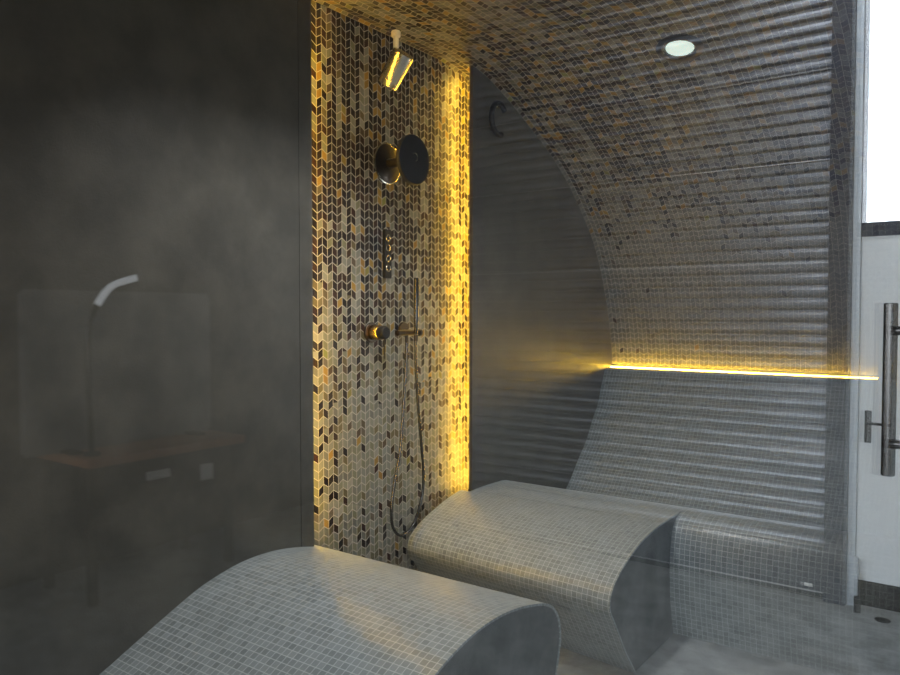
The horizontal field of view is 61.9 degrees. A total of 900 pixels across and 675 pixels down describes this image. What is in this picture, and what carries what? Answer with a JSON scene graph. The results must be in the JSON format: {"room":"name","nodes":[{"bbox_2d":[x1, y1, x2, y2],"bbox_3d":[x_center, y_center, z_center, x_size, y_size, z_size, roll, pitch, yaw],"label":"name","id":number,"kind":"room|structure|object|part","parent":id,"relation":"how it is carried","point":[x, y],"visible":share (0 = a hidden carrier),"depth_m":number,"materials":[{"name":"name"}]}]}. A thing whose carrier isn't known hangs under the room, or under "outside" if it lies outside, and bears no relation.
{"room":"spa","nodes":[
{"label":"spa","id":0,"kind":"room"},
{"bbox_2d":[0,0,613,674],"bbox_3d":[-0.406,-0.056,3.237,0.020,2.900,5.490,1,2,35],"label":"wall","id":1,"kind":"structure","parent":0,"point":[150,315],"depth_m":2.50,"materials":[{"name":"stone"}]},
{"bbox_2d":[297,0,313,546],"bbox_3d":[-0.579,-0.048,2.993,0.020,2.900,0.069,1,2,35],"label":"trim","id":2,"kind":"structure","parent":1,"relation":"attached to","point":[304,6],"depth_m":2.98,"materials":[{"name":"metal"}]},
{"bbox_2d":[489,100,506,137],"bbox_3d":[0.254,-1.187,4.069,0.045,0.203,0.159,1,2,35],"label":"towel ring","id":3,"kind":"object","parent":1,"relation":"attached to","point":[496,104],"visible":1,"depth_m":4.02,"materials":[{"name":"metal"}]},
{"bbox_2d":[311,0,468,570],"bbox_3d":[-0.370,-0.021,3.581,0.120,2.808,1.600,1,2,35],"label":"wall","id":4,"kind":"structure","parent":0,"point":[358,392],"depth_m":3.54,"materials":[{"name":"tile"}]},
{"bbox_2d":[364,322,389,358],"bbox_3d":[-0.329,0.013,3.452,0.098,0.168,0.096,1,2,35],"label":"mixer valve","id":5,"kind":"object","parent":4,"relation":"attached to","point":[373,332],"visible":1,"depth_m":3.43,"materials":[{"name":"brown metal"}]},
{"bbox_3d":[-0.364,-0.024,3.475,0.013,0.096,0.096,1,2,35],"label":"wall plate","id":6,"kind":"part","parent":5,"relation":"part of","materials":[{"name":"brown metal"}]},
{"bbox_3d":[-0.304,-0.022,3.432,0.036,0.062,0.062,1,2,35],"label":"handle","id":7,"kind":"part","parent":5,"relation":"part of","materials":[{"name":"metal"}]},
{"bbox_2d":[383,229,391,278],"bbox_3d":[-0.297,-0.396,3.554,0.017,0.231,0.054,1,2,35],"label":"control panel","id":8,"kind":"object","parent":4,"relation":"attached to","point":[387,234],"visible":1,"depth_m":3.54,"materials":[{"name":"metal"}]},
{"bbox_2d":[373,134,429,184],"bbox_3d":[-0.229,-0.820,3.499,0.173,0.230,0.230,1,2,35],"label":"shower","id":9,"kind":"object","parent":4,"relation":"attached to","point":[410,160],"visible":1,"depth_m":3.48,"materials":[{"name":"brown metal"}]},
{"bbox_3d":[-0.295,-0.821,3.546,0.012,0.184,0.184,1,2,35],"label":"wall plate","id":10,"kind":"part","parent":9,"relation":"part of","materials":[{"name":"brown metal"}]},
{"bbox_2d":[395,322,422,342],"bbox_3d":[-0.224,-0.026,3.590,0.108,0.097,0.182,1,2,35],"label":"holder","id":11,"kind":"object","parent":4,"relation":"attached to","point":[403,329],"visible":0.94,"depth_m":3.57,"materials":[{"name":"brown metal"}]},
{"bbox_3d":[-0.228,-0.043,3.663,0.016,0.068,0.068,1,2,35],"label":"wall plate","id":12,"kind":"part","parent":11,"relation":"part of","materials":[{"name":"brown metal"}]},
{"bbox_2d":[390,342,424,536],"bbox_3d":[-0.202,0.479,3.559,0.034,0.922,0.250,2,2,40],"label":"shower hose","id":13,"kind":"object","parent":11,"relation":"hanging from","point":[415,343],"visible":1,"depth_m":3.55,"materials":[{"name":"grey metal"}]},
{"bbox_2d":[413,278,418,341],"bbox_3d":[-0.161,-0.133,3.574,0.025,0.304,0.029,1,2,35],"label":"shower","id":14,"kind":"object","parent":11,"relation":"in","point":[416,280],"visible":1,"depth_m":3.56,"materials":[{"name":"brown metal"}]},
{"bbox_2d":[312,0,853,373],"bbox_3d":[0.358,-0.572,2.676,2.215,1.714,5.489,1,2,35],"label":"ceiling","id":15,"kind":"structure","parent":0,"point":[713,191],"depth_m":4.16,"materials":[{"name":"tile"}]},
{"bbox_2d":[378,30,413,90],"bbox_3d":[-0.247,-1.258,3.406,0.174,0.264,0.102,1,2,35],"label":"spotlight","id":16,"kind":"object","parent":15,"relation":"attached to","point":[398,63],"visible":1,"depth_m":3.38,"materials":[{"name":"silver metal"}]},
{"bbox_3d":[-0.245,-1.330,3.403,0.025,0.116,0.025,1,2,35],"label":"stem","id":17,"kind":"part","parent":16,"relation":"part of","materials":[{"name":"white plastic"}]},
{"bbox_2d":[656,34,703,61],"bbox_3d":[1.075,-1.363,3.509,0.218,0.094,0.209,1,2,35],"label":"recessed light","id":18,"kind":"object","parent":15,"relation":"in","point":[679,44],"visible":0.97,"depth_m":3.50,"materials":[{"name":"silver metal"}]},
{"bbox_2d":[557,633,835,674],"bbox_3d":[1.174,1.550,0.319,6.800,0.120,9.000,1,2,35],"label":"floor","id":19,"kind":"structure","parent":0,"point":[679,654],"depth_m":3.21,"materials":[{"name":"grey tile"}]},
{"bbox_2d":[100,545,560,674],"bbox_3d":[-0.723,0.932,2.022,1.149,1.006,2.200,1,2,35],"label":"lounger","id":20,"kind":"object","parent":19,"relation":"on","point":[316,610],"visible":0.94,"depth_m":2.33,"materials":[{"name":"grey tile"}]},
{"bbox_2d":[407,366,851,673],"bbox_3d":[1.272,0.814,3.919,2.077,1.117,2.448,1,2,35],"label":"lounger","id":21,"kind":"object","parent":19,"relation":"on","point":[711,507],"depth_m":3.50,"materials":[{"name":"grey tile"}]},
{"bbox_3d":[1.858,0.226,4.929,1.708,0.008,0.012,1,2,35],"label":"light strip","id":22,"kind":"part","parent":21,"relation":"part of","materials":[{"name":"yellow plastic"}]},
{"bbox_3d":[1.258,1.427,2.086,0.040,0.012,5.460,1,2,35],"label":"channel","id":23,"kind":"object","parent":19,"relation":"on","visible":0},
{"bbox_2d":[836,0,899,674],"bbox_3d":[1.252,-0.062,2.030,0.010,2.968,5.440,1,2,35],"label":"glass","id":24,"kind":"object","parent":23,"relation":"on","point":[869,631],"visible":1,"depth_m":1.30,"materials":[{"name":"clear glass"}]},
{"bbox_2d":[614,364,851,375],"bbox_3d":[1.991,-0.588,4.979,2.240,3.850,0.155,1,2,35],"label":"led strip light","id":25,"kind":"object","parent":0,"point":[647,366],"depth_m":4.97,"materials":[{"name":"yellow plastic"}]}
]}

